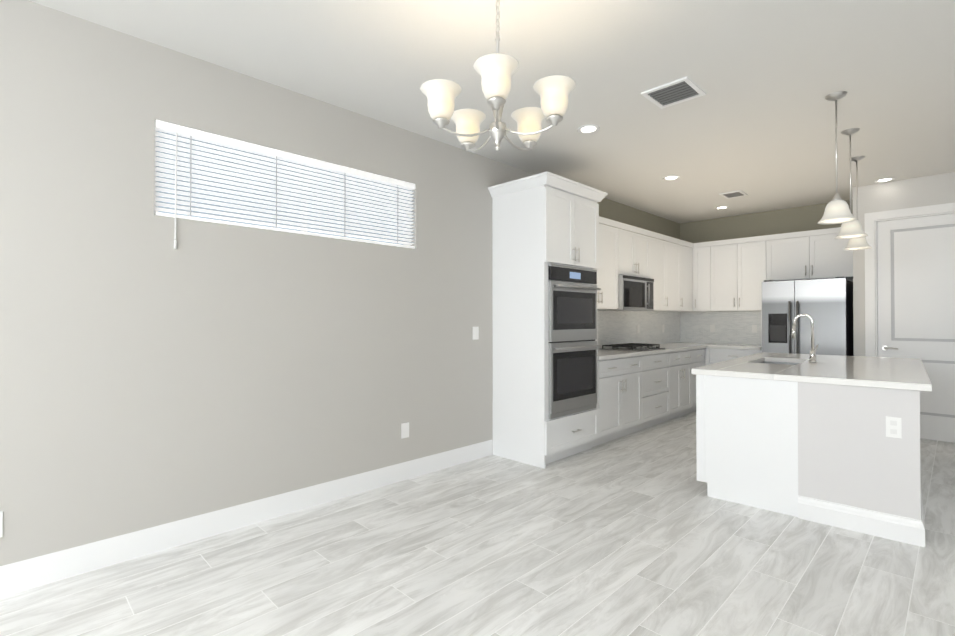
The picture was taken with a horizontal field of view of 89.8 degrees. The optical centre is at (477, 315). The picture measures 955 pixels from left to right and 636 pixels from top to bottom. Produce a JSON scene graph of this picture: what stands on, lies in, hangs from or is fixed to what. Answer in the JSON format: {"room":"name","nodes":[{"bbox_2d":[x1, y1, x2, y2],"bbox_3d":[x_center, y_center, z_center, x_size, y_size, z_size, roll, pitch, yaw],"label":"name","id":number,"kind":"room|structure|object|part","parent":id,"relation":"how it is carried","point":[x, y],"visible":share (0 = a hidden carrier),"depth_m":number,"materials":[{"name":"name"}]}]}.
{"room":"kitchen","nodes":[
{"label":"kitchen","id":0,"kind":"room"},
{"bbox_2d":[0,0,673,565],"bbox_3d":[-0.618,-0.088,3.961,11.100,2.840,0.150,0,-1,-45],"label":"wall","id":1,"kind":"structure","parent":0,"point":[150,376],"depth_m":2.80,"materials":[{"name":"grey paint"}]},
{"bbox_2d":[0,511,2,537],"bbox_3d":[-2.248,0.977,2.215,0.075,0.120,0.006,0,-1,-45],"label":"outlet","id":2,"kind":"object","parent":1,"relation":"attached to","point":[1,523],"visible":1,"depth_m":2.24,"materials":[{"name":"white plastic"}]},
{"bbox_2d":[0,440,491,596],"bbox_3d":[-2.128,1.246,2.348,6.397,0.145,0.017,0,-1,-45],"label":"baseboard","id":3,"kind":"structure","parent":1,"relation":"attached to","point":[23,575],"depth_m":2.84,"materials":[{"name":"white paint"}]},
{"bbox_2d":[154,131,409,245],"bbox_3d":[-1.230,-0.823,3.398,1.828,0.538,0.050,0,-1,-45],"label":"window","id":4,"kind":"structure","parent":1,"relation":"in","point":[264,212],"depth_m":3.17,"materials":[{"name":"white plastic"}]},
{"bbox_2d":[154,120,414,248],"bbox_3d":[-1.173,-0.732,3.340,1.818,0.718,0.077,0,-1,-45],"label":"window blinds","id":5,"kind":"object","parent":4,"relation":"attached to","point":[188,154],"visible":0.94,"depth_m":3.16,"materials":[{"name":"white plastic"}]},
{"bbox_2d":[401,422,408,438],"bbox_3d":[-0.583,0.932,3.875,0.075,0.120,0.006,0,-1,-45],"label":"outlet","id":6,"kind":"object","parent":1,"relation":"attached to","point":[404,430],"visible":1,"depth_m":3.87,"materials":[{"name":"white plastic"}]},
{"bbox_2d":[473,327,478,339],"bbox_3d":[-0.017,0.167,4.446,0.075,0.120,0.006,0,-1,-45],"label":"switch plate","id":7,"kind":"object","parent":1,"relation":"attached to","point":[475,333],"visible":1,"depth_m":4.44,"materials":[{"name":"white plastic"}]},
{"bbox_2d":[597,216,620,308],"bbox_3d":[1.233,-0.587,5.449,0.976,1.024,0.338,0,-1,-45],"label":"upper cabinet","id":8,"kind":"object","parent":1,"relation":"attached to","point":[609,270],"depth_m":5.49,"materials":[{"name":"white paint"}]},
{"bbox_2d":[621,223,652,278],"bbox_3d":[1.825,-0.782,6.041,0.810,0.624,0.338,0,-1,-45],"label":"upper cabinet","id":9,"kind":"object","parent":1,"relation":"attached to","point":[636,249],"depth_m":5.95,"materials":[{"name":"white paint"}]},
{"bbox_2d":[597,275,653,310],"bbox_3d":[1.862,-0.260,6.000,0.802,0.410,0.442,0,-1,-45],"label":"microwave","id":10,"kind":"object","parent":9,"relation":"attached to","point":[636,293],"visible":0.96,"depth_m":5.83,"materials":[{"name":"silver metal"}]},
{"bbox_2d":[597,311,680,348],"bbox_3d":[2.014,0.179,6.467,3.526,0.488,0.010,0,-1,-45],"label":"tile backsplash","id":11,"kind":"structure","parent":1,"relation":"attached to","point":[620,327],"depth_m":6.68,"materials":[{"name":"tile"}]},
{"bbox_2d":[653,232,668,310],"bbox_3d":[2.286,-0.578,6.498,0.604,1.024,0.338,0,-1,-45],"label":"upper cabinet","id":12,"kind":"object","parent":1,"relation":"attached to","point":[660,247],"depth_m":6.46,"materials":[{"name":"white paint"}]},
{"bbox_2d":[669,236,680,311],"bbox_3d":[2.612,-0.576,6.823,0.545,1.024,0.338,0,-1,-45],"label":"upper cabinet","id":13,"kind":"object","parent":1,"relation":"attached to","point":[674,249],"depth_m":6.76,"materials":[{"name":"white paint"}]},
{"bbox_2d":[681,240,696,311],"bbox_3d":[3.092,-0.572,7.262,0.865,1.024,0.395,0,-1,-45],"label":"upper cabinet","id":14,"kind":"object","parent":1,"relation":"attached to","point":[688,255],"depth_m":7.15,"materials":[{"name":"white paint"}]},
{"bbox_2d":[0,411,954,635],"bbox_3d":[1.554,1.344,1.771,11.100,0.060,6.300,0,-1,-45],"label":"floor","id":15,"kind":"structure","parent":0,"point":[640,533],"depth_m":2.50,"materials":[{"name":"grey tile"}]},
{"bbox_2d":[488,171,607,468],"bbox_3d":[0.700,0.059,4.670,0.994,2.558,0.701,0,-1,-45],"label":"tall cabinet","id":16,"kind":"object","parent":15,"relation":"on","point":[541,221],"visible":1,"depth_m":4.38,"materials":[{"name":"white paint"}]},
{"bbox_2d":[548,264,600,418],"bbox_3d":[0.921,0.232,4.447,0.750,1.360,0.089,0,-1,-45],"label":"wall oven","id":17,"kind":"object","parent":16,"relation":"in","point":[573,358],"visible":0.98,"depth_m":4.41,"materials":[{"name":"silver glass"}]},
{"bbox_2d":[592,355,643,446],"bbox_3d":[1.316,0.900,5.335,0.949,0.888,0.619,0,-1,-45],"label":"base cabinet","id":18,"kind":"object","parent":15,"relation":"on","point":[637,393],"depth_m":5.12,"materials":[{"name":"white paint"}]},
{"bbox_2d":[644,352,671,428],"bbox_3d":[1.914,0.905,5.931,0.854,0.888,0.619,0,-1,-45],"label":"base cabinet","id":19,"kind":"object","parent":15,"relation":"on","point":[657,367],"depth_m":5.76,"materials":[{"name":"white paint"}]},
{"bbox_2d":[672,349,695,418],"bbox_3d":[2.440,0.909,6.456,0.747,0.888,0.619,0,-1,-45],"label":"base cabinet","id":20,"kind":"object","parent":15,"relation":"on","point":[683,381],"depth_m":6.30,"materials":[{"name":"white paint"}]},
{"bbox_2d":[597,342,717,359],"bbox_3d":[2.237,0.442,6.242,3.526,0.040,0.642,0,-1,-45],"label":"countertop","id":21,"kind":"structure","parent":20,"relation":"on","point":[614,354],"depth_m":5.69,"materials":[{"name":"white stone"}]},
{"bbox_2d":[599,343,665,350],"bbox_3d":[1.924,0.392,5.926,0.740,0.053,0.500,0,-1,-45],"label":"gas cooktop","id":22,"kind":"object","parent":21,"relation":"in","point":[631,347],"visible":1,"depth_m":5.83,"materials":[{"name":"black metal"}]},
{"bbox_2d":[696,348,703,367],"bbox_3d":[2.810,0.912,6.825,0.525,0.888,0.619,0,-1,-45],"label":"base cabinet","id":23,"kind":"object","parent":15,"relation":"on","point":[699,352],"depth_m":6.69,"materials":[{"name":"white paint"}]},
{"bbox_2d":[705,348,760,365],"bbox_3d":[3.703,0.912,6.801,0.656,0.889,0.714,0,-1,-45],"label":"base cabinet","id":24,"kind":"object","parent":15,"relation":"on","point":[714,355],"visible":0.25,"depth_m":6.68,"materials":[{"name":"white paint"}]},
{"bbox_2d":[708,343,760,349],"bbox_3d":[3.730,0.447,6.790,0.639,0.040,0.654,0,-1,-45],"label":"countertop","id":25,"kind":"structure","parent":24,"relation":"on","point":[722,346],"depth_m":6.65,"materials":[{"name":"white stone"}]},
{"bbox_2d":[761,277,853,355],"bbox_3d":[4.207,0.441,6.143,0.855,1.820,0.921,0,-1,-45],"label":"refrigerator","id":26,"kind":"object","parent":15,"relation":"on","point":[826,305],"depth_m":5.84,"materials":[{"name":"grey metal"}]},
{"bbox_3d":[3.982,0.445,6.543,0.608,1.820,0.038,0,-1,-45],"label":"fridge panel","id":27,"kind":"part","parent":26,"relation":"part of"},
{"bbox_2d":[696,361,924,546],"bbox_3d":[2.866,0.888,4.022,1.242,0.889,2.355,0,-1,42],"label":"kitchen island","id":28,"kind":"object","parent":15,"relation":"on","point":[831,455],"visible":0.81,"depth_m":3.08,"materials":[{"name":"white paint"}]},
{"bbox_2d":[691,352,931,391],"bbox_3d":[2.869,0.423,4.024,1.300,0.040,2.380,0,-1,42],"label":"island countertop","id":29,"kind":"structure","parent":28,"relation":"on","point":[892,373],"depth_m":3.48,"materials":[{"name":"white stone"}]},
{"bbox_2d":[760,361,799,364],"bbox_3d":[2.678,0.551,4.260,0.376,0.208,0.756,0,-1,42],"label":"sink basin","id":30,"kind":"object","parent":29,"relation":"in","point":[780,363],"visible":0.04,"depth_m":4.57,"materials":[{"name":"silver metal"}]},
{"bbox_2d":[791,314,817,362],"bbox_3d":[2.831,0.196,4.150,0.193,0.416,0.096,0,-1,42],"label":"island faucet","id":31,"kind":"object","parent":29,"relation":"on","point":[812,354],"visible":1,"depth_m":4.10,"materials":[{"name":"silver metal"}]},
{"bbox_2d":[886,416,901,437],"bbox_3d":[2.458,0.663,2.831,0.070,0.120,0.003,0,-1,41],"label":"outlet","id":32,"kind":"object","parent":28,"relation":"attached to","point":[893,427],"visible":1,"depth_m":2.83,"materials":[{"name":"white plastic"}]},
{"bbox_2d":[29,0,954,223],"bbox_3d":[1.554,-1.566,1.796,11.100,0.080,6.300,0,-1,-45],"label":"ceiling","id":33,"kind":"structure","parent":0,"point":[756,123],"depth_m":3.01,"materials":[{"name":"white paint"}]},
{"bbox_2d":[420,0,575,151],"bbox_3d":[0.095,-1.118,2.110,0.640,0.810,0.649,0,-1,-45],"label":"chandelier","id":34,"kind":"object","parent":33,"relation":"hanging from","point":[497,129],"depth_m":1.98,"materials":[{"name":"white glass"}]},
{"bbox_3d":[0.095,-0.890,2.108,0.640,0.132,0.649,0,-1,-45],"label":"chandelier shade","id":35,"kind":"part","parent":34,"relation":"part of","materials":[{"name":"white glass"}]},
{"bbox_2d":[577,125,599,133],"bbox_3d":[0.899,-1.504,3.882,0.176,0.008,0.176,0,-1,-45],"label":"recessed light","id":36,"kind":"object","parent":33,"relation":"in","point":[586,129],"visible":1,"depth_m":3.88,"materials":[{"name":"white paint"}]},
{"bbox_2d":[663,175,679,179],"bbox_3d":[2.110,-1.492,5.217,0.176,0.008,0.176,0,-1,-45],"label":"recessed light","id":37,"kind":"object","parent":33,"relation":"in","point":[673,177],"visible":1,"depth_m":5.20,"materials":[{"name":"white paint"}]},
{"bbox_2d":[641,76,705,108],"bbox_3d":[1.333,-1.507,3.263,0.320,0.012,0.310,0,-1,-45],"label":"ceiling vent","id":38,"kind":"object","parent":33,"relation":"in","point":[686,88],"visible":1,"depth_m":3.25,"materials":[{"name":"white metal"}]},
{"bbox_2d":[715,206,728,208],"bbox_3d":[3.371,-1.480,6.615,0.176,0.008,0.176,0,-1,-45],"label":"recessed light","id":39,"kind":"object","parent":33,"relation":"in","point":[722,207],"visible":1,"depth_m":6.60,"materials":[{"name":"white paint"}]},
{"bbox_2d":[719,190,747,198],"bbox_3d":[3.154,-1.485,5.904,0.290,0.012,0.240,0,-1,-45],"label":"ceiling vent","id":40,"kind":"object","parent":33,"relation":"in","point":[733,194],"visible":1,"depth_m":5.89,"materials":[{"name":"white metal"}]},
{"bbox_2d":[874,177,894,182],"bbox_3d":[4.500,-1.491,5.298,0.176,0.008,0.176,0,-1,-45],"label":"recessed light","id":41,"kind":"object","parent":33,"relation":"in","point":[884,180],"visible":0.96,"depth_m":5.30,"materials":[{"name":"white paint"}]},
{"bbox_2d":[597,198,852,246],"bbox_3d":[2.829,-1.295,5.677,3.510,0.394,2.299,0,-1,-45],"label":"wall","id":42,"kind":"structure","parent":0,"point":[796,219],"depth_m":6.88,"materials":[{"name":"beige paint"}]},
{"bbox_2d":[690,233,852,344],"bbox_3d":[4.167,-0.062,6.916,0.150,2.840,2.420,0,-1,-45],"label":"wall","id":43,"kind":"structure","parent":0,"point":[851,280],"depth_m":6.60,"materials":[{"name":"white paint"}]},
{"bbox_2d":[697,241,716,310],"bbox_3d":[3.477,-0.572,7.249,0.338,1.024,0.322,0,-1,-45],"label":"upper cabinet","id":44,"kind":"object","parent":43,"relation":"attached to","point":[706,256],"depth_m":7.09,"materials":[{"name":"white paint"}]},
{"bbox_2d":[681,311,760,344],"bbox_3d":[3.731,0.185,7.235,0.010,0.488,1.287,0,-1,-45],"label":"tile backsplash","id":45,"kind":"structure","parent":43,"relation":"attached to","point":[731,327],"depth_m":7.25,"materials":[{"name":"tile"}]},
{"bbox_2d":[710,324,714,331],"bbox_3d":[3.603,0.202,7.354,0.004,0.116,0.070,0,-1,-45],"label":"outlet","id":46,"kind":"object","parent":45,"relation":"attached to","point":[712,327],"visible":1,"depth_m":7.35,"materials":[{"name":"white plastic"}]},
{"bbox_2d":[752,325,756,332],"bbox_3d":[4.012,0.198,6.943,0.004,0.116,0.070,0,-1,-45],"label":"outlet","id":47,"kind":"object","parent":45,"relation":"attached to","point":[754,328],"visible":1,"depth_m":6.94,"materials":[{"name":"white plastic"}]},
{"bbox_2d":[717,235,772,310],"bbox_3d":[3.807,-0.575,6.918,0.338,1.024,0.839,0,-1,-45],"label":"upper cabinet","id":48,"kind":"object","parent":43,"relation":"attached to","point":[728,275],"depth_m":6.75,"materials":[{"name":"white paint"}]},
{"bbox_2d":[773,227,852,280],"bbox_3d":[4.408,-0.780,6.317,0.338,0.624,0.978,0,-1,-45],"label":"upper cabinet","id":49,"kind":"object","parent":43,"relation":"attached to","point":[808,256],"depth_m":6.18,"materials":[{"name":"white paint"}]},
{"bbox_2d":[852,172,954,355],"bbox_3d":[5.789,-0.085,4.276,0.120,2.840,3.850,0,-1,-45],"label":"wall","id":50,"kind":"structure","parent":0,"point":[937,189],"depth_m":5.42,"materials":[{"name":"white paint"}]},
{"bbox_2d":[864,203,954,356],"bbox_3d":[4.886,0.085,5.168,0.138,2.515,1.090,0,-1,-45],"label":"door frame","id":51,"kind":"structure","parent":50,"relation":"attached to","point":[870,333],"depth_m":5.46,"materials":[{"name":"white paint"}]},
{"bbox_2d":[877,213,954,442],"bbox_3d":[4.856,0.135,5.137,0.115,2.399,0.874,0,-1,-45],"label":"interior door","id":52,"kind":"structure","parent":50,"relation":"in","point":[916,282],"depth_m":5.18,"materials":[{"name":"grey wood"}]},
{"bbox_3d":[4.603,0.369,5.353,0.066,0.062,0.147,0,-1,-45],"label":"door lever handle","id":53,"kind":"part","parent":52,"relation":"part of","materials":[{"name":"silver metal"}]},
{"label":"outside","id":54,"kind":"structure","parent":0,"visible":0},
{"bbox_2d":[159,168,402,244],"bbox_3d":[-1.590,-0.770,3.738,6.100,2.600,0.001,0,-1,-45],"label":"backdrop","id":55,"kind":"structure","parent":54,"point":[275,218],"depth_m":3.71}
]}

